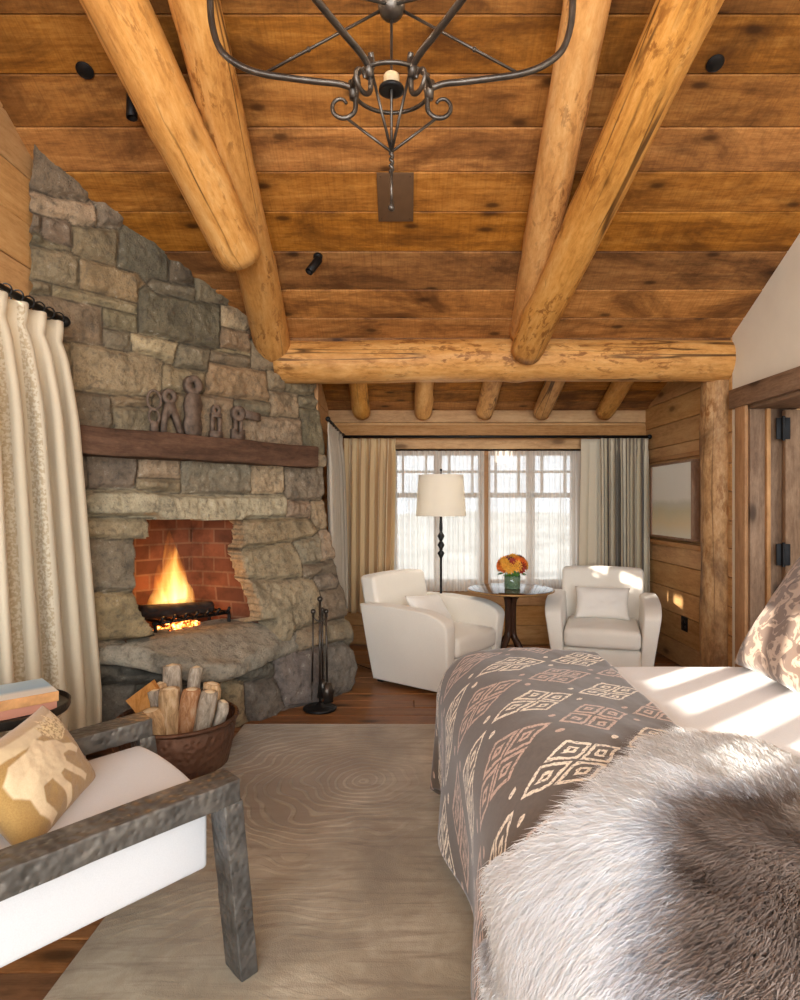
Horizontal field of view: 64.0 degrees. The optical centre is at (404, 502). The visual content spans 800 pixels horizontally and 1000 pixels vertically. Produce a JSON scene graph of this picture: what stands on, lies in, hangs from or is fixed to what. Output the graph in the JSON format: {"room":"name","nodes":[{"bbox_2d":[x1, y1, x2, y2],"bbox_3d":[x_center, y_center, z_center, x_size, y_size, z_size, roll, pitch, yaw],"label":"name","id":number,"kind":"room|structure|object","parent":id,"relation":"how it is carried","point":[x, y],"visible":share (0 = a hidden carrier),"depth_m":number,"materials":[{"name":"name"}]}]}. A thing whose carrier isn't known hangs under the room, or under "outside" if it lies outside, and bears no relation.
{"room":"cabin bedroom","nodes":[
{"label":"cabin bedroom","id":0,"kind":"room"},
{"bbox_2d":[0,101,32,309],"bbox_3d":[-2.128,-1.147,0.300,0.143,5.197,6.602,0,0,0],"label":"wall","id":1,"kind":"structure","parent":0,"point":[16,163],"depth_m":3.37,"materials":[{"name":"brown wood"}]},
{"bbox_2d":[0,283,70,326],"bbox_3d":[-1.840,-0.980,2.720,0.068,0.066,1.537,0,0,0],"label":"curtain rod","id":2,"kind":"object","parent":1,"relation":"attached to","point":[53,315],"visible":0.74,"depth_m":3.15,"materials":[{"name":"black metal"}]},
{"bbox_2d":[0,290,101,756],"bbox_3d":[-1.811,0.217,2.880,0.210,2.345,1.631,0,0,0],"label":"curtain","id":3,"kind":"object","parent":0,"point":[48,626],"visible":0.84,"depth_m":3.14,"materials":[{"name":"beige fabric"}]},
{"bbox_2d":[319,384,327,530],"bbox_3d":[-0.829,0.017,5.880,0.102,2.868,1.402,0,0,0],"label":"wall","id":4,"kind":"structure","parent":0,"point":[323,409],"depth_m":6.21,"materials":[{"name":"brown wood"}]},
{"bbox_2d":[314,384,318,410],"bbox_3d":[-0.760,0.000,5.200,0.120,2.900,0.080,0,0,0],"label":"trim","id":5,"kind":"structure","parent":4,"relation":"attached to","point":[316,391],"depth_m":5.16,"materials":[{"name":"brown wood"}]},
{"bbox_2d":[325,417,344,436],"bbox_3d":[-0.615,-0.670,5.710,0.041,0.041,1.245,0,0,0],"label":"curtain rod","id":6,"kind":"object","parent":4,"relation":"attached to","point":[327,419],"visible":0.82,"depth_m":5.42,"materials":[{"name":"black metal"}]},
{"bbox_2d":[327,422,347,608],"bbox_3d":[-0.593,0.170,5.671,0.107,1.640,1.060,0,0,1],"label":"curtain","id":7,"kind":"object","parent":6,"relation":"hanging from","point":[336,475],"visible":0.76,"depth_m":5.49,"materials":[{"name":"beige fabric"}]},
{"bbox_2d":[0,645,681,999],"bbox_3d":[0.245,1.487,1.815,4.812,0.073,9.632,0,0,0],"label":"floor","id":8,"kind":"structure","parent":0,"point":[32,976],"depth_m":4.30,"materials":[{"name":"brown wood"}]},
{"bbox_2d":[0,689,70,731],"bbox_3d":[-1.485,1.097,2.360,0.450,0.707,0.450,0,0,0],"label":"side table","id":9,"kind":"object","parent":8,"relation":"on","point":[64,702],"visible":0.28,"depth_m":2.32,"materials":[{"name":"metal"}]},
{"bbox_2d":[0,701,56,720],"bbox_3d":[-1.484,0.750,2.349,0.228,0.033,0.310,0,0,44],"label":"book","id":10,"kind":"object","parent":9,"relation":"on","point":[19,712],"visible":0.41,"depth_m":2.30,"materials":[{"name":"pink paper"}]},
{"bbox_2d":[0,678,58,711],"bbox_3d":[-1.474,0.715,2.359,0.300,0.036,0.238,0,0,-42],"label":"book","id":11,"kind":"object","parent":10,"relation":"on","point":[22,694],"visible":1,"depth_m":2.35,"materials":[{"name":"white paper"}]},
{"bbox_2d":[111,699,238,779],"bbox_3d":[-1.260,1.312,3.550,0.660,0.276,0.660,0,0,0],"label":"bucket","id":12,"kind":"object","parent":8,"relation":"on","point":[196,754],"visible":0.41,"depth_m":3.33,"materials":[{"name":"orange metal"}]},
{"bbox_2d":[126,680,159,712],"bbox_3d":[-1.337,1.218,3.556,0.402,0.462,0.091,0,0,0],"label":"firewood","id":13,"kind":"object","parent":12,"relation":"in","point":[139,701],"visible":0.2,"depth_m":3.52,"materials":[{"name":"brown wood"}]},
{"bbox_2d":[147,689,159,706],"bbox_3d":[-1.365,1.221,3.555,0.129,0.385,0.088,0,0,1],"label":"log","id":14,"kind":"object","parent":12,"relation":"in","point":[153,694],"visible":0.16,"depth_m":3.52,"materials":[{"name":"grey wood"}]},
{"bbox_2d":[141,707,165,734],"bbox_3d":[-1.339,1.252,3.431,0.160,0.311,0.119,0,0,-32],"label":"log","id":15,"kind":"object","parent":12,"relation":"in","point":[158,724],"visible":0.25,"depth_m":3.39,"materials":[{"name":"beige wood"}]},
{"bbox_2d":[157,681,166,688],"bbox_3d":[-1.364,1.213,3.620,0.128,0.402,0.082,0,0,21],"label":"log","id":16,"kind":"object","parent":12,"relation":"in","point":[160,684],"visible":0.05,"depth_m":3.61,"materials":[{"name":"beige wood"}]},
{"bbox_2d":[158,686,179,734],"bbox_3d":[-1.278,1.201,3.479,0.111,0.415,0.122,0,0,26],"label":"log","id":17,"kind":"object","parent":12,"relation":"in","point":[168,697],"visible":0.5,"depth_m":3.43,"materials":[{"name":"beige wood"}]},
{"bbox_2d":[162,663,182,698],"bbox_3d":[-1.327,1.165,3.667,0.112,0.486,0.142,0,0,-37],"label":"log","id":18,"kind":"object","parent":12,"relation":"in","point":[172,673],"visible":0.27,"depth_m":3.64,"materials":[{"name":"grey wood"}]},
{"bbox_2d":[178,687,200,733],"bbox_3d":[-1.182,1.208,3.493,0.134,0.406,0.101,0,0,12],"label":"log","id":19,"kind":"object","parent":12,"relation":"in","point":[190,696],"visible":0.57,"depth_m":3.45,"materials":[{"name":"brown wood"}]},
{"bbox_2d":[187,665,202,688],"bbox_3d":[-1.224,1.178,3.691,0.078,0.473,0.119,0,0,33],"label":"log","id":20,"kind":"object","parent":12,"relation":"in","point":[195,673],"visible":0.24,"depth_m":3.67,"materials":[{"name":"grey wood"}]},
{"bbox_2d":[193,689,217,730],"bbox_3d":[-1.104,1.215,3.497,0.158,0.392,0.101,0,0,6],"label":"log","id":21,"kind":"object","parent":12,"relation":"in","point":[206,704],"visible":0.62,"depth_m":3.46,"materials":[{"name":"grey wood"}]},
{"bbox_2d":[203,681,220,721],"bbox_3d":[-1.121,1.208,3.606,0.162,0.403,0.101,0,0,-8],"label":"log","id":22,"kind":"object","parent":12,"relation":"in","point":[212,685],"visible":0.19,"depth_m":3.58,"materials":[{"name":"beige wood"}]},
{"bbox_2d":[211,699,228,726],"bbox_3d":[-1.061,1.256,3.567,0.156,0.320,0.068,0,0,-1],"label":"log","id":23,"kind":"object","parent":12,"relation":"in","point":[222,710],"visible":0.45,"depth_m":3.54,"materials":[{"name":"grey wood"}]},
{"bbox_2d":[29,144,357,746],"bbox_3d":[-1.358,-0.250,4.343,0.887,3.420,2.190,0,0,39],"label":"stone fireplace","id":24,"kind":"object","parent":8,"relation":"on","point":[239,524],"depth_m":4.18,"materials":[{"name":"grey stone"}]},
{"bbox_2d":[146,389,183,433],"bbox_3d":[-1.511,-0.580,4.029,0.040,0.284,0.254,0,0,39],"label":"figurine","id":25,"kind":"object","parent":24,"relation":"on","point":[169,409],"visible":0.99,"depth_m":4.02,"materials":[{"name":"brown metal"}]},
{"bbox_2d":[138,597,191,608],"bbox_3d":[-1.639,0.717,4.356,0.107,0.115,0.400,0,0,39],"label":"log","id":26,"kind":"object","parent":24,"relation":"on","point":[186,599],"visible":0.25,"depth_m":4.40,"materials":[{"name":"brown wood"}]},
{"bbox_2d":[139,601,214,618],"bbox_3d":[-1.525,0.714,4.297,0.099,0.119,0.550,0,0,38],"label":"log","id":27,"kind":"object","parent":24,"relation":"on","point":[152,611],"visible":0.89,"depth_m":4.24,"materials":[{"name":"brown wood"}]},
{"bbox_2d":[157,618,199,630],"bbox_3d":[-1.527,0.836,4.391,0.240,0.112,0.531,0,0,38],"label":"embers","id":28,"kind":"object","parent":24,"relation":"in","point":[177,625],"visible":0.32,"depth_m":4.30},
{"bbox_2d":[182,375,202,435],"bbox_3d":[-1.387,-0.636,4.184,0.040,0.395,0.132,0,0,39],"label":"figurine","id":29,"kind":"object","parent":24,"relation":"on","point":[192,404],"visible":0.97,"depth_m":4.16,"materials":[{"name":"metal"}]},
{"bbox_2d":[209,405,222,437],"bbox_3d":[-1.277,-0.550,4.322,0.036,0.225,0.090,0,0,39],"label":"figurine","id":30,"kind":"object","parent":24,"relation":"on","point":[214,413],"visible":0.91,"depth_m":4.30,"materials":[{"name":"brown metal"}]},
{"bbox_2d":[230,405,260,439],"bbox_3d":[-1.123,-0.558,4.514,0.036,0.239,0.245,0,0,39],"label":"figurine","id":31,"kind":"object","parent":24,"relation":"on","point":[238,413],"visible":0.99,"depth_m":4.46,"materials":[{"name":"metal"}]},
{"bbox_2d":[43,724,473,999],"bbox_3d":[0.450,1.441,2.270,3.012,0.011,3.840,0,0,0],"label":"rug","id":32,"kind":"object","parent":8,"relation":"on","point":[355,895],"visible":0.35,"depth_m":2.32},
{"bbox_2d":[0,712,257,981],"bbox_3d":[-1.062,1.006,1.856,0.814,0.862,1.190,0,0,40],"label":"armchair","id":33,"kind":"object","parent":32,"relation":"on","point":[138,829],"visible":0.94,"depth_m":1.79,"materials":[{"name":"metal"}]},
{"bbox_2d":[0,705,94,844],"bbox_3d":[-1.084,0.795,1.880,0.212,0.263,0.470,0,0,-6],"label":"pillow","id":34,"kind":"object","parent":33,"relation":"on","point":[44,770],"visible":0.98,"depth_m":1.79,"materials":[{"name":"yellow fabric"}]},
{"bbox_2d":[0,746,188,849],"bbox_3d":[-0.989,0.919,1.942,0.605,0.052,0.696,0,0,40],"label":"seat cushion","id":35,"kind":"object","parent":33,"relation":"on","point":[122,777],"depth_m":2.03,"materials":[{"name":"white fabric"}]},
{"bbox_2d":[614,667,799,756],"bbox_3d":[1.367,0.817,1.960,2.135,1.233,2.320,0,0,0],"label":"bed","id":36,"kind":"object","parent":32,"relation":"on","point":[741,700],"visible":0.15,"depth_m":2.52,"materials":[{"name":"fabric"}]},
{"bbox_2d":[430,647,679,999],"bbox_3d":[0.578,1.063,1.944,0.922,0.754,2.818,0,0,0],"label":"duvet","id":37,"kind":"object","parent":36,"relation":"on","point":[515,728],"visible":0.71,"depth_m":2.15,"materials":[{"name":"fabric"}]},
{"bbox_2d":[473,723,799,999],"bbox_3d":[0.842,0.975,1.232,1.394,0.676,1.438,0,0,0],"label":"fur throw","id":38,"kind":"object","parent":36,"relation":"on","point":[677,878],"visible":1,"depth_m":1.23,"materials":[{"name":"grey fur"}]},
{"bbox_2d":[734,557,799,694],"bbox_3d":[1.712,0.472,2.627,0.401,0.574,0.781,0,0,4],"label":"pillow","id":39,"kind":"object","parent":36,"relation":"on","point":[770,648],"visible":1,"depth_m":2.71,"materials":[{"name":"fabric"}]},
{"bbox_2d":[303,596,336,714],"bbox_3d":[-0.598,1.052,4.500,0.240,0.795,0.240,0,0,0],"label":"fireplace tool set","id":40,"kind":"object","parent":8,"relation":"on","point":[325,690],"visible":1,"depth_m":4.48,"materials":[{"name":"black metal"}]},
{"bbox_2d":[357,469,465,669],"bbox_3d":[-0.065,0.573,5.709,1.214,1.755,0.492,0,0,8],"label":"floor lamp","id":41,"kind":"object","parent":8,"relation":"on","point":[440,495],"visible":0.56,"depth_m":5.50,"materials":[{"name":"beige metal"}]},
{"bbox_2d":[360,569,504,691],"bbox_3d":[0.213,1.018,5.280,0.943,0.865,0.921,0,0,38],"label":"armchair","id":42,"kind":"object","parent":8,"relation":"on","point":[407,645],"visible":0.92,"depth_m":5.03,"materials":[{"name":"beige fabric"}]},
{"bbox_2d":[405,594,453,622],"bbox_3d":[0.209,0.885,5.208,0.219,0.290,0.478,0,0,38],"label":"pillow","id":43,"kind":"object","parent":42,"relation":"on","point":[435,603],"visible":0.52,"depth_m":5.17,"materials":[{"name":"white fabric"}]},
{"bbox_2d":[453,622,495,657],"bbox_3d":[0.305,1.077,5.209,0.710,0.183,0.596,0,0,38],"label":"seat cushion","id":44,"kind":"object","parent":42,"relation":"on","point":[470,637],"depth_m":5.01,"materials":[{"name":"beige fabric"}]},
{"bbox_2d":[467,583,554,648],"bbox_3d":[0.884,1.075,5.360,0.727,0.723,0.727,0,0,0],"label":"round table","id":45,"kind":"object","parent":8,"relation":"on","point":[510,596],"visible":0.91,"depth_m":5.31,"materials":[{"name":"brown wood"}]},
{"bbox_2d":[504,575,520,588],"bbox_3d":[0.899,0.659,5.360,0.136,0.107,0.136,0,0,0],"label":"flower vase","id":46,"kind":"object","parent":45,"relation":"on","point":[513,582],"visible":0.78,"depth_m":5.30,"materials":[{"name":"green glass"}]},
{"bbox_2d":[496,553,528,576],"bbox_3d":[0.899,0.560,5.360,0.271,0.285,0.273,0,0,0],"label":"bouquet","id":47,"kind":"object","parent":46,"relation":"in","point":[508,564],"visible":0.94,"depth_m":5.27,"materials":[{"name":"orange plant"}]},
{"bbox_2d":[545,566,661,666],"bbox_3d":[1.706,1.018,5.540,0.921,0.865,0.943,0,0,17],"label":"armchair","id":48,"kind":"object","parent":8,"relation":"on","point":[622,643],"visible":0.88,"depth_m":5.23,"materials":[{"name":"beige fabric"}]},
{"bbox_2d":[574,586,630,620],"bbox_3d":[1.706,0.865,5.539,0.461,0.256,0.198,0,0,17],"label":"pillow","id":49,"kind":"object","parent":48,"relation":"on","point":[612,603],"visible":1,"depth_m":5.49,"materials":[{"name":"white fabric"}]},
{"bbox_2d":[564,615,640,650],"bbox_3d":[1.671,1.077,5.429,0.596,0.183,0.710,0,0,17],"label":"seat cushion","id":50,"kind":"object","parent":48,"relation":"on","point":[585,634],"depth_m":5.14,"materials":[{"name":"beige fabric"}]},
{"bbox_2d":[699,379,730,666],"bbox_3d":[2.436,0.241,4.978,0.268,2.447,0.273,0,0,21],"label":"log post","id":51,"kind":"object","parent":8,"relation":"on","point":[714,395],"visible":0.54,"depth_m":4.88,"materials":[{"name":"brown wood"}]},
{"bbox_2d":[273,338,735,383],"bbox_3d":[0.765,-1.089,4.903,3.520,0.348,0.348,0,0,0],"label":"log beam","id":52,"kind":"structure","parent":51,"relation":"on","point":[473,359],"depth_m":4.76,"materials":[{"name":"brown wood"}]},
{"bbox_2d":[511,0,723,364],"bbox_3d":[1.075,-1.769,3.235,0.279,1.521,3.081,0,0,-7],"label":"log beam","id":53,"kind":"structure","parent":52,"relation":"on","point":[674,32],"depth_m":3.13,"materials":[{"name":"brown wood"}]},
{"bbox_2d":[0,0,799,337],"bbox_3d":[0.195,-2.494,0.915,4.612,2.570,7.996,0,0,0],"label":"ceiling","id":54,"kind":"structure","parent":0,"point":[710,211],"depth_m":3.55,"materials":[{"name":"brown wood"}]},
{"bbox_2d":[75,61,93,79],"bbox_3d":[-1.561,-2.108,3.119,0.084,0.041,0.075,0,0,4],"label":"ceiling spotlight","id":55,"kind":"object","parent":54,"relation":"attached to","point":[83,69],"visible":1,"depth_m":3.12,"materials":[{"name":"black metal"}]},
{"bbox_2d":[126,93,137,121],"bbox_3d":[-1.361,-1.994,3.198,0.060,0.168,0.085,0,0,0],"label":"ceiling spotlight","id":56,"kind":"object","parent":54,"relation":"attached to","point":[131,113],"visible":0.44,"depth_m":3.17,"materials":[{"name":"black metal"}]},
{"bbox_2d":[79,0,260,271],"bbox_3d":[-1.177,-2.017,2.801,0.273,1.437,1.922,0,0,16],"label":"log beam","id":57,"kind":"structure","parent":54,"relation":"attached to","point":[130,33],"depth_m":2.97,"materials":[{"name":"brown wood"}]},
{"bbox_2d":[168,0,289,362],"bbox_3d":[-0.934,-1.787,3.404,0.283,1.503,2.981,0,0,-2],"label":"log beam","id":58,"kind":"structure","parent":54,"relation":"attached to","point":[213,80],"depth_m":3.19,"materials":[{"name":"brown wood"}]},
{"bbox_2d":[305,252,322,274],"bbox_3d":[-0.578,-1.529,4.094,0.068,0.157,0.132,0,0,33],"label":"ceiling spotlight","id":59,"kind":"object","parent":54,"relation":"attached to","point":[317,257],"visible":1,"depth_m":4.08,"materials":[{"name":"black metal"}]},
{"bbox_2d":[207,0,575,211],"bbox_3d":[-0.041,-1.801,1.730,1.220,1.846,0.649,0,0,0],"label":"chandelier","id":60,"kind":"object","parent":54,"relation":"hanging from","point":[391,11],"visible":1,"depth_m":1.92,"materials":[{"name":"metal"}]},
{"bbox_2d":[379,70,403,98],"bbox_3d":[-0.041,-1.266,1.930,0.078,0.050,0.078,0,0,0],"label":"socket","id":61,"kind":"object","parent":60,"relation":"attached to","point":[391,86],"depth_m":1.91,"materials":[{"name":"black metal"}]},
{"bbox_2d":[376,172,413,221],"bbox_3d":[-0.056,-1.784,3.742,0.210,0.155,0.288,0,0,0],"label":"ceiling plate","id":62,"kind":"object","parent":54,"relation":"attached to","point":[403,182],"visible":1,"depth_m":3.73,"materials":[{"name":"brown"}]},
{"bbox_2d":[510,0,611,340],"bbox_3d":[0.809,-1.834,3.388,0.233,1.343,2.914,0,0,4],"label":"log beam","id":63,"kind":"structure","parent":54,"relation":"attached to","point":[573,75],"depth_m":3.20,"materials":[{"name":"brown wood"}]},
{"bbox_2d":[706,54,724,72],"bbox_3d":[1.498,-2.122,3.091,0.084,0.041,0.075,0,0,4],"label":"ceiling spotlight","id":64,"kind":"object","parent":54,"relation":"attached to","point":[715,63],"visible":1,"depth_m":3.09,"materials":[{"name":"black metal"}]},
{"bbox_2d":[328,410,646,644],"bbox_3d":[0.850,0.220,6.609,3.602,2.462,0.163,0,0,0],"label":"wall","id":65,"kind":"structure","parent":0,"point":[531,625],"depth_m":6.53,"materials":[{"name":"brown wood"}]},
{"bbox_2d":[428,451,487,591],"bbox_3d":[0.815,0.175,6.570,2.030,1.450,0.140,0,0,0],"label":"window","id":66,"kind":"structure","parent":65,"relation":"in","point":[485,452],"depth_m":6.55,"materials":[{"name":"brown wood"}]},
{"bbox_2d":[396,449,580,450],"bbox_3d":[0.815,-0.535,6.455,1.950,0.016,0.016,0,0,0],"label":"curtain rod","id":67,"kind":"object","parent":66,"relation":"attached to","point":[396,449],"visible":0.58,"depth_m":6.45,"materials":[{"name":"black metal"}]},
{"bbox_2d":[394,451,483,590],"bbox_3d":[0.313,0.182,6.456,0.973,1.415,0.045,0,0,0],"label":"sheer curtain","id":68,"kind":"object","parent":67,"relation":"hanging from","point":[416,537],"visible":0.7,"depth_m":6.45,"materials":[{"name":"white fabric"}]},
{"bbox_2d":[488,451,580,588],"bbox_3d":[1.327,0.182,6.457,0.974,1.415,0.048,0,0,0],"label":"sheer curtain","id":69,"kind":"object","parent":67,"relation":"hanging from","point":[534,496],"visible":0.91,"depth_m":6.46,"materials":[{"name":"white fabric"}]},
{"bbox_2d":[327,425,645,438],"bbox_3d":[0.825,-0.720,6.520,3.250,0.140,0.040,0,0,0],"label":"trim","id":70,"kind":"structure","parent":65,"relation":"attached to","point":[346,429],"depth_m":6.50,"materials":[{"name":"brown wood"}]},
{"bbox_2d":[343,434,651,438],"bbox_3d":[0.850,-0.660,6.370,3.216,0.048,0.048,0,0,0],"label":"curtain rod","id":71,"kind":"object","parent":65,"relation":"attached to","point":[649,436],"visible":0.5,"depth_m":6.36,"materials":[{"name":"black metal"}]},
{"bbox_2d":[344,438,395,613],"bbox_3d":[-0.351,0.225,6.359,0.522,1.730,0.124,0,0,0],"label":"curtain","id":72,"kind":"object","parent":71,"relation":"hanging from","point":[370,464],"visible":0.77,"depth_m":6.35,"materials":[{"name":"fabric"}]},
{"bbox_2d":[579,439,601,565],"bbox_3d":[1.853,0.390,6.395,0.263,2.060,0.042,0,0,0],"label":"curtain","id":73,"kind":"object","parent":71,"relation":"hanging from","point":[590,480],"visible":0.64,"depth_m":6.39,"materials":[{"name":"beige fabric"}]},
{"bbox_2d":[601,438,649,592],"bbox_3d":[2.172,0.390,6.318,0.475,2.060,0.117,0,0,0],"label":"curtain","id":74,"kind":"object","parent":71,"relation":"hanging from","point":[625,506],"visible":0.58,"depth_m":6.34,"materials":[{"name":"grey fabric"}]},
{"bbox_2d":[290,338,730,409],"bbox_3d":[0.850,-1.270,5.691,3.502,0.662,1.763,0,0,0],"label":"ceiling","id":75,"kind":"structure","parent":0,"point":[447,395],"depth_m":6.20,"materials":[{"name":"brown wood"}]},
{"bbox_2d":[349,383,369,419],"bbox_3d":[-0.425,-1.148,5.681,0.182,0.657,1.455,0,0,-1],"label":"rafter","id":76,"kind":"object","parent":75,"relation":"attached to","point":[359,397],"visible":0.39,"depth_m":6.00,"materials":[{"name":"brown wood"}]},
{"bbox_2d":[414,382,433,419],"bbox_3d":[0.180,-1.147,5.680,0.185,0.657,1.453,0,0,0],"label":"rafter","id":77,"kind":"object","parent":75,"relation":"attached to","point":[424,399],"visible":0.36,"depth_m":5.97,"materials":[{"name":"brown wood"}]},
{"bbox_2d":[476,382,501,419],"bbox_3d":[0.792,-1.149,5.680,0.180,0.656,1.457,0,0,0],"label":"rafter","id":78,"kind":"object","parent":75,"relation":"attached to","point":[489,393],"visible":0.43,"depth_m":6.00,"materials":[{"name":"brown wood"}]},
{"bbox_2d":[533,381,564,419],"bbox_3d":[1.359,-1.149,5.680,0.183,0.653,1.454,0,0,0],"label":"rafter","id":79,"kind":"object","parent":75,"relation":"attached to","point":[550,392],"visible":0.45,"depth_m":5.98,"materials":[{"name":"brown wood"}]},
{"bbox_2d":[596,382,633,419],"bbox_3d":[1.985,-1.148,5.682,0.182,0.656,1.456,0,0,0],"label":"rafter","id":80,"kind":"object","parent":75,"relation":"attached to","point":[616,392],"visible":0.28,"depth_m":6.02,"materials":[{"name":"brown wood"}]},
{"bbox_2d":[645,234,799,666],"bbox_3d":[2.608,-1.147,1.800,0.323,5.197,9.601,0,0,0],"label":"wall","id":81,"kind":"structure","parent":0,"point":[672,418],"depth_m":5.35,"materials":[{"name":"brown wood"}]},
{"bbox_2d":[649,450,698,463],"bbox_3d":[2.440,-0.415,5.765,0.040,0.040,1.530,0,0,0],"label":"trim","id":82,"kind":"structure","parent":81,"relation":"attached to","point":[693,453],"depth_m":5.74,"materials":[{"name":"brown wood"}]},
{"bbox_2d":[650,459,700,541],"bbox_3d":[2.405,-0.022,5.715,0.089,0.680,0.890,0,0,0],"label":"picture frame","id":83,"kind":"object","parent":81,"relation":"attached to","point":[675,506],"visible":0.82,"depth_m":5.59,"materials":[{"name":"brown wood"}]},
{"bbox_2d":[650,538,700,550],"bbox_3d":[2.435,0.372,5.765,0.050,0.045,1.530,0,0,0],"label":"trim","id":84,"kind":"structure","parent":81,"relation":"attached to","point":[652,540],"depth_m":5.68,"materials":[{"name":"brown wood"}]},
{"bbox_2d":[681,616,687,631],"bbox_3d":[2.443,1.059,5.600,0.012,0.124,0.124,0,0,0],"label":"wall outlet","id":85,"kind":"object","parent":81,"relation":"attached to","point":[684,621],"visible":1,"depth_m":5.59,"materials":[{"name":"black plastic"}]},
{"bbox_2d":[735,405,747,666],"bbox_3d":[2.438,0.370,4.620,0.045,2.160,0.140,0,0,0],"label":"trim","id":86,"kind":"structure","parent":81,"relation":"attached to","point":[741,413],"depth_m":4.59,"materials":[{"name":"brown wood"}]},
{"bbox_2d":[729,366,799,408],"bbox_3d":[2.435,-0.765,4.025,0.070,0.140,1.450,0,0,0],"label":"trim","id":87,"kind":"structure","parent":81,"relation":"attached to","point":[786,382],"depth_m":4.25,"materials":[{"name":"brown wood"}]},
{"bbox_2d":[765,408,770,605],"bbox_3d":[2.560,0.390,4.515,0.030,2.120,0.030,0,0,0],"label":"trim","id":88,"kind":"structure","parent":81,"relation":"attached to","point":[768,410],"depth_m":4.50,"materials":[{"name":"brown wood"}]},
{"bbox_2d":[748,391,799,631],"bbox_3d":[2.606,0.373,4.057,0.332,2.154,1.014,0,0,0],"label":"trim","id":89,"kind":"structure","parent":81,"relation":"attached to","point":[791,401],"depth_m":4.53,"materials":[{"name":"brown wood"}]},
{"bbox_2d":[776,410,799,580],"bbox_3d":[3.071,0.395,4.477,0.961,2.090,0.066,0,0,0],"label":"door","id":90,"kind":"structure","parent":81,"relation":"in","point":[788,426],"depth_m":4.46,"materials":[{"name":"brown wood"}]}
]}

